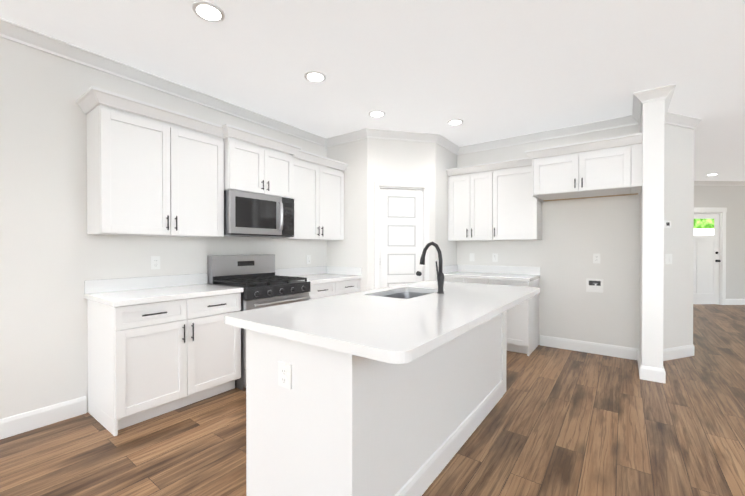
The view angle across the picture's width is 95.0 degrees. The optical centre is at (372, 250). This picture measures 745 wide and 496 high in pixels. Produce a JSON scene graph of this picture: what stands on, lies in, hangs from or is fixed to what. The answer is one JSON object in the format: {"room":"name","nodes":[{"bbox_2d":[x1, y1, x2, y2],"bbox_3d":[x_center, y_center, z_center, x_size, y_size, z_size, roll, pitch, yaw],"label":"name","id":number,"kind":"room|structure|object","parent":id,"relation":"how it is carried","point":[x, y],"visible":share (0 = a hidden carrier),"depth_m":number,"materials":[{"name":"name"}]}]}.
{"room":"kitchen","nodes":[
{"label":"kitchen","id":0,"kind":"room"},
{"bbox_2d":[0,37,326,418],"bbox_3d":[-3.019,-0.122,1.596,0.120,2.750,10.980,0,0,36],"label":"wall","id":1,"kind":"structure","parent":0,"point":[54,255],"depth_m":2.48,"materials":[{"name":"paint"}]},
{"bbox_2d":[86,105,223,236],"bbox_3d":[-1.770,-0.582,2.884,0.358,0.917,0.930,0,0,36],"label":"upper cabinet","id":2,"kind":"object","parent":1,"relation":"attached to","point":[148,176],"visible":1,"depth_m":2.69,"materials":[{"name":"white wood"}]},
{"bbox_2d":[76,86,347,170],"bbox_3d":[-1.246,-1.088,3.507,0.460,0.088,2.684,0,0,36],"label":"crown molding","id":3,"kind":"structure","parent":2,"relation":"on","point":[90,99],"depth_m":2.88,"materials":[{"name":"white wood"}]},
{"bbox_2d":[151,256,159,268],"bbox_3d":[-1.905,0.109,3.000,0.009,0.116,0.072,0,0,36],"label":"electrical outlet","id":4,"kind":"object","parent":1,"relation":"attached to","point":[155,262],"visible":1,"depth_m":3.00,"materials":[{"name":"white plastic"}]},
{"bbox_2d":[223,137,292,198],"bbox_3d":[-1.236,-0.804,3.545,0.432,0.480,0.754,0,0,36],"label":"upper cabinet","id":5,"kind":"object","parent":1,"relation":"attached to","point":[251,168],"visible":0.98,"depth_m":3.38,"materials":[{"name":"white wood"}]},
{"bbox_2d":[224,190,293,237],"bbox_3d":[-1.222,-0.351,3.538,0.466,0.415,0.752,0,0,36],"label":"microwave","id":6,"kind":"object","parent":5,"relation":"attached to","point":[247,214],"visible":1,"depth_m":3.36,"materials":[{"name":"silver metal"}]},
{"bbox_2d":[271,158,343,240],"bbox_3d":[-0.765,-0.590,4.250,0.358,0.917,0.921,0,0,36],"label":"upper cabinet","id":7,"kind":"object","parent":1,"relation":"attached to","point":[318,194],"visible":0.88,"depth_m":4.14,"materials":[{"name":"white wood"}]},
{"bbox_2d":[306,255,310,263],"bbox_3d":[-0.833,0.121,4.458,0.009,0.116,0.072,0,0,36],"label":"electrical outlet","id":8,"kind":"object","parent":1,"relation":"attached to","point":[308,259],"visible":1,"depth_m":4.45,"materials":[{"name":"white plastic"}]},
{"bbox_2d":[0,335,693,439],"bbox_3d":[-1.191,1.193,0.619,3.992,0.131,11.359,0,0,36],"label":"baseboard","id":9,"kind":"structure","parent":1,"relation":"attached to","point":[10,426],"depth_m":3.21,"materials":[{"name":"white wood"}]},
{"bbox_2d":[0,18,701,154],"bbox_3d":[-1.170,-1.444,0.588,4.043,0.095,11.360,0,0,36],"label":"crown molding","id":10,"kind":"structure","parent":1,"relation":"attached to","point":[20,34],"depth_m":3.57,"materials":[{"name":"white wood"}]},
{"bbox_2d":[327,138,366,291],"bbox_3d":[-0.318,-0.140,4.569,0.710,2.750,0.110,0,0,36],"label":"wall","id":11,"kind":"structure","parent":0,"point":[350,250],"depth_m":4.45,"materials":[{"name":"paint"}]},
{"bbox_2d":[0,304,744,495],"bbox_3d":[4.964,1.276,1.952,12.570,0.050,21.000,0,0,36],"label":"floor","id":12,"kind":"structure","parent":0,"point":[559,422],"depth_m":2.23,"materials":[{"name":"brown wood"}]},
{"bbox_2d":[87,293,240,435],"bbox_3d":[-1.661,0.807,2.812,0.628,0.876,0.930,0,0,36],"label":"base cabinet","id":13,"kind":"object","parent":12,"relation":"on","point":[146,361],"visible":0.94,"depth_m":2.53,"materials":[{"name":"white wood"}]},
{"bbox_2d":[84,273,243,306],"bbox_3d":[-1.666,0.299,2.804,0.625,0.140,0.951,0,0,36],"label":"countertop","id":14,"kind":"structure","parent":13,"relation":"on","point":[118,292],"depth_m":2.75,"materials":[{"name":"white stone"}]},
{"bbox_2d":[208,254,309,390],"bbox_3d":[-1.119,0.647,3.468,0.716,1.190,0.752,0,0,36],"label":"range","id":15,"kind":"object","parent":12,"relation":"on","point":[259,281],"visible":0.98,"depth_m":3.37,"materials":[{"name":"silver metal"}]},
{"bbox_2d":[309,279,359,299],"bbox_3d":[-0.656,0.799,4.178,0.628,0.876,0.921,0,0,36],"label":"base cabinet","id":16,"kind":"object","parent":12,"relation":"on","point":[324,290],"visible":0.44,"depth_m":3.98,"materials":[{"name":"white wood"}]},
{"bbox_2d":[275,266,361,283],"bbox_3d":[-0.658,0.291,4.175,0.625,0.140,0.925,0,0,36],"label":"countertop","id":17,"kind":"structure","parent":16,"relation":"on","point":[319,274],"depth_m":4.36,"materials":[{"name":"white stone"}]},
{"bbox_2d":[246,311,506,495],"bbox_3d":[0.247,0.802,2.377,0.764,0.893,2.124,0,0,36],"label":"kitchen island","id":18,"kind":"object","parent":12,"relation":"on","point":[333,423],"visible":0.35,"depth_m":1.58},
{"bbox_2d":[278,361,291,389],"bbox_3d":[-0.396,0.563,1.538,0.085,0.110,0.009,0,0,36],"label":"outlet","id":19,"kind":"object","parent":18,"relation":"attached to","point":[284,375],"visible":1,"depth_m":1.53,"materials":[{"name":"white plastic"}]},
{"bbox_2d":[224,281,539,363],"bbox_3d":[0.330,0.457,2.271,1.050,0.284,2.230,0,0,36],"label":"island countertop","id":20,"kind":"structure","parent":18,"relation":"on","point":[403,324],"depth_m":1.64,"materials":[{"name":"white stone"}]},
{"bbox_2d":[420,241,443,293],"bbox_3d":[0.422,0.124,2.516,0.207,0.378,0.116,0,0,36],"label":"faucet","id":21,"kind":"object","parent":20,"relation":"on","point":[440,277],"visible":1,"depth_m":2.48,"materials":[{"name":"black metal"}]},
{"bbox_2d":[444,277,538,355],"bbox_3d":[1.530,0.797,4.529,1.120,0.876,0.628,0,0,36],"label":"base cabinet","id":22,"kind":"object","parent":12,"relation":"on","point":[522,327],"visible":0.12,"depth_m":4.10,"materials":[{"name":"white wood"}]},
{"bbox_2d":[443,265,539,281],"bbox_3d":[1.538,0.289,4.522,1.138,0.140,0.625,0,0,36],"label":"countertop","id":23,"kind":"structure","parent":22,"relation":"on","point":[516,273],"depth_m":4.56,"materials":[{"name":"white stone"}]},
{"bbox_2d":[0,0,744,180],"bbox_3d":[4.964,-1.524,1.936,12.570,0.050,21.000,0,0,36],"label":"ceiling","id":24,"kind":"structure","parent":0,"point":[487,70],"depth_m":2.66,"materials":[{"name":"white paint"}]},
{"bbox_2d":[192,1,224,21],"bbox_3d":[-1.030,-1.496,2.148,0.190,0.008,0.190,0,0,36],"label":"recessed light","id":25,"kind":"object","parent":24,"relation":"in","point":[208,11],"visible":1,"depth_m":2.13,"materials":[{"name":"white plastic"}]},
{"bbox_2d":[304,71,325,81],"bbox_3d":[-0.496,-1.501,2.960,0.190,0.008,0.190,0,0,36],"label":"recessed light","id":26,"kind":"object","parent":24,"relation":"in","point":[314,76],"visible":1,"depth_m":2.94,"materials":[{"name":"white plastic"}]},
{"bbox_2d":[368,110,384,116],"bbox_3d":[0.049,-1.506,3.776,0.190,0.008,0.190,0,0,36],"label":"recessed light","id":27,"kind":"object","parent":24,"relation":"in","point":[376,113],"visible":1,"depth_m":3.75,"materials":[{"name":"white plastic"}]},
{"bbox_2d":[447,119,463,124],"bbox_3d":[0.976,-1.507,4.024,0.190,0.008,0.190,0,0,36],"label":"recessed light","id":28,"kind":"object","parent":24,"relation":"in","point":[455,122],"visible":1,"depth_m":4.02,"materials":[{"name":"white plastic"}]},
{"bbox_2d":[367,138,434,289],"bbox_3d":[0.371,-0.139,4.474,0.922,2.750,0.110,0,0,-13],"label":"wall","id":29,"kind":"structure","parent":0,"point":[388,160],"depth_m":4.40,"materials":[{"name":"paint"}]},
{"bbox_2d":[374,181,428,288],"bbox_3d":[0.374,0.180,4.468,0.740,2.111,0.128,0,0,-13],"label":"door frame","id":30,"kind":"structure","parent":29,"relation":"attached to","point":[378,185],"depth_m":4.38,"materials":[{"name":"white wood"}]},
{"bbox_2d":[380,188,422,287],"bbox_3d":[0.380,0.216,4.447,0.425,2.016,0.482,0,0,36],"label":"pantry door","id":31,"kind":"structure","parent":29,"relation":"in","point":[401,230],"depth_m":4.44,"materials":[{"name":"white wood"}]},
{"bbox_2d":[435,143,456,280],"bbox_3d":[1.004,-0.142,4.853,0.110,2.750,0.726,0,0,36],"label":"wall","id":32,"kind":"structure","parent":0,"point":[445,159],"depth_m":4.72,"materials":[{"name":"paint"}]},
{"bbox_2d":[457,124,639,348],"bbox_3d":[1.705,-0.142,4.862,3.622,2.750,0.120,0,0,36],"label":"wall","id":33,"kind":"structure","parent":0,"point":[577,234],"depth_m":4.17,"materials":[{"name":"paint"}]},
{"bbox_2d":[470,253,473,260],"bbox_3d":[1.447,0.103,4.970,0.072,0.116,0.011,0,0,36],"label":"electrical outlet","id":34,"kind":"object","parent":33,"relation":"attached to","point":[471,256],"visible":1,"depth_m":4.97,"materials":[{"name":"white plastic"}]},
{"bbox_2d":[448,171,497,240],"bbox_3d":[1.408,-0.593,4.778,0.621,0.917,0.358,0,0,36],"label":"upper cabinet","id":35,"kind":"object","parent":33,"relation":"attached to","point":[470,206],"visible":0.98,"depth_m":4.65,"materials":[{"name":"white wood"}]},
{"bbox_2d":[492,253,497,261],"bbox_3d":[1.714,0.104,4.775,0.072,0.116,0.009,0,0,36],"label":"electrical outlet","id":36,"kind":"object","parent":33,"relation":"attached to","point":[494,257],"visible":1,"depth_m":4.78,"materials":[{"name":"white plastic"}]},
{"bbox_2d":[493,165,541,240],"bbox_3d":[1.874,-0.591,4.435,0.533,0.917,0.358,0,0,36],"label":"upper cabinet","id":37,"kind":"object","parent":33,"relation":"attached to","point":[517,210],"visible":0.9,"depth_m":4.33,"materials":[{"name":"white wood"}]},
{"bbox_2d":[532,143,641,201],"bbox_3d":[2.403,-0.831,3.855,0.998,0.429,0.662,0,0,36],"label":"upper cabinet","id":38,"kind":"object","parent":33,"relation":"attached to","point":[611,172],"visible":0.94,"depth_m":3.62,"materials":[{"name":"white wood"}]},
{"bbox_2d":[446,132,641,175],"bbox_3d":[1.830,-1.091,4.058,2.150,0.088,0.367,0,0,36],"label":"crown molding","id":39,"kind":"structure","parent":38,"relation":"on","point":[623,140],"depth_m":3.75,"materials":[{"name":"white wood"}]},
{"bbox_2d":[586,279,602,292],"bbox_3d":[2.654,0.423,4.080,0.170,0.160,0.018,0,0,36],"label":"outlet box","id":40,"kind":"object","parent":33,"relation":"attached to","point":[594,285],"visible":1,"depth_m":4.08,"materials":[{"name":"white plastic"}]},
{"bbox_2d":[593,254,599,262],"bbox_3d":[2.672,0.098,4.070,0.072,0.116,0.009,0,0,36],"label":"outlet","id":41,"kind":"object","parent":33,"relation":"attached to","point":[596,258],"visible":1,"depth_m":4.07,"materials":[{"name":"white plastic"}]},
{"bbox_2d":[663,124,693,348],"bbox_3d":[3.444,-0.136,3.966,0.648,2.750,0.140,0,0,-20],"label":"wall","id":42,"kind":"structure","parent":0,"point":[679,215],"depth_m":3.92,"materials":[{"name":"paint"}]},
{"bbox_2d":[664,221,670,227],"bbox_3d":[3.295,-0.290,3.823,0.120,0.080,0.021,0,0,-20],"label":"thermostat","id":43,"kind":"object","parent":42,"relation":"attached to","point":[667,224],"visible":0.83,"depth_m":3.81,"materials":[{"name":"white plastic"}]},
{"bbox_2d":[665,254,671,263],"bbox_3d":[3.340,0.099,3.848,0.115,0.116,0.011,0,0,-20],"label":"light switch","id":44,"kind":"object","parent":42,"relation":"attached to","point":[668,258],"visible":1,"depth_m":3.84,"materials":[{"name":"white plastic"}]},
{"bbox_2d":[694,185,744,298],"bbox_3d":[7.139,-0.158,7.655,7.500,2.750,0.140,0,0,-2],"label":"wall","id":45,"kind":"structure","parent":0,"point":[731,199],"depth_m":7.61,"materials":[{"name":"beige paint"}]},
{"bbox_2d":[693,214,720,303],"bbox_3d":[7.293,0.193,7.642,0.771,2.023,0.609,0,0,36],"label":"door","id":46,"kind":"structure","parent":45,"relation":"in","point":[706,260],"depth_m":7.63,"materials":[{"name":"white wood"}]},
{"bbox_2d":[694,207,726,304],"bbox_3d":[7.289,0.134,7.649,1.150,2.165,0.164,0,0,-2],"label":"door frame","id":47,"kind":"structure","parent":45,"relation":"attached to","point":[722,250],"depth_m":7.59,"materials":[{"name":"white wood"}]},
{"bbox_2d":[694,180,744,185],"bbox_3d":[7.142,-1.485,7.540,7.500,0.095,0.076,0,0,-2],"label":"crown molding","id":48,"kind":"structure","parent":45,"relation":"attached to","point":[723,183],"depth_m":7.56,"materials":[{"name":"white wood"}]},
{"bbox_2d":[726,299,744,304],"bbox_3d":[9.370,1.151,7.651,2.405,0.132,1.883,0,0,36],"label":"baseboard","id":49,"kind":"structure","parent":45,"relation":"attached to","point":[735,301],"depth_m":7.50,"materials":[{"name":"white wood"}]},
{"bbox_3d":[2.866,-0.134,3.519,0.136,2.750,0.668,0,0,36],"label":"wall","id":50,"kind":"structure","parent":0,"visible":0},
{"bbox_2d":[639,99,664,368],"bbox_3d":[2.863,-0.134,3.514,0.160,2.750,0.680,0,0,36],"label":"column","id":51,"kind":"structure","parent":50,"relation":"attached to","point":[651,274],"depth_m":3.24,"materials":[{"name":"paint"}]}
]}

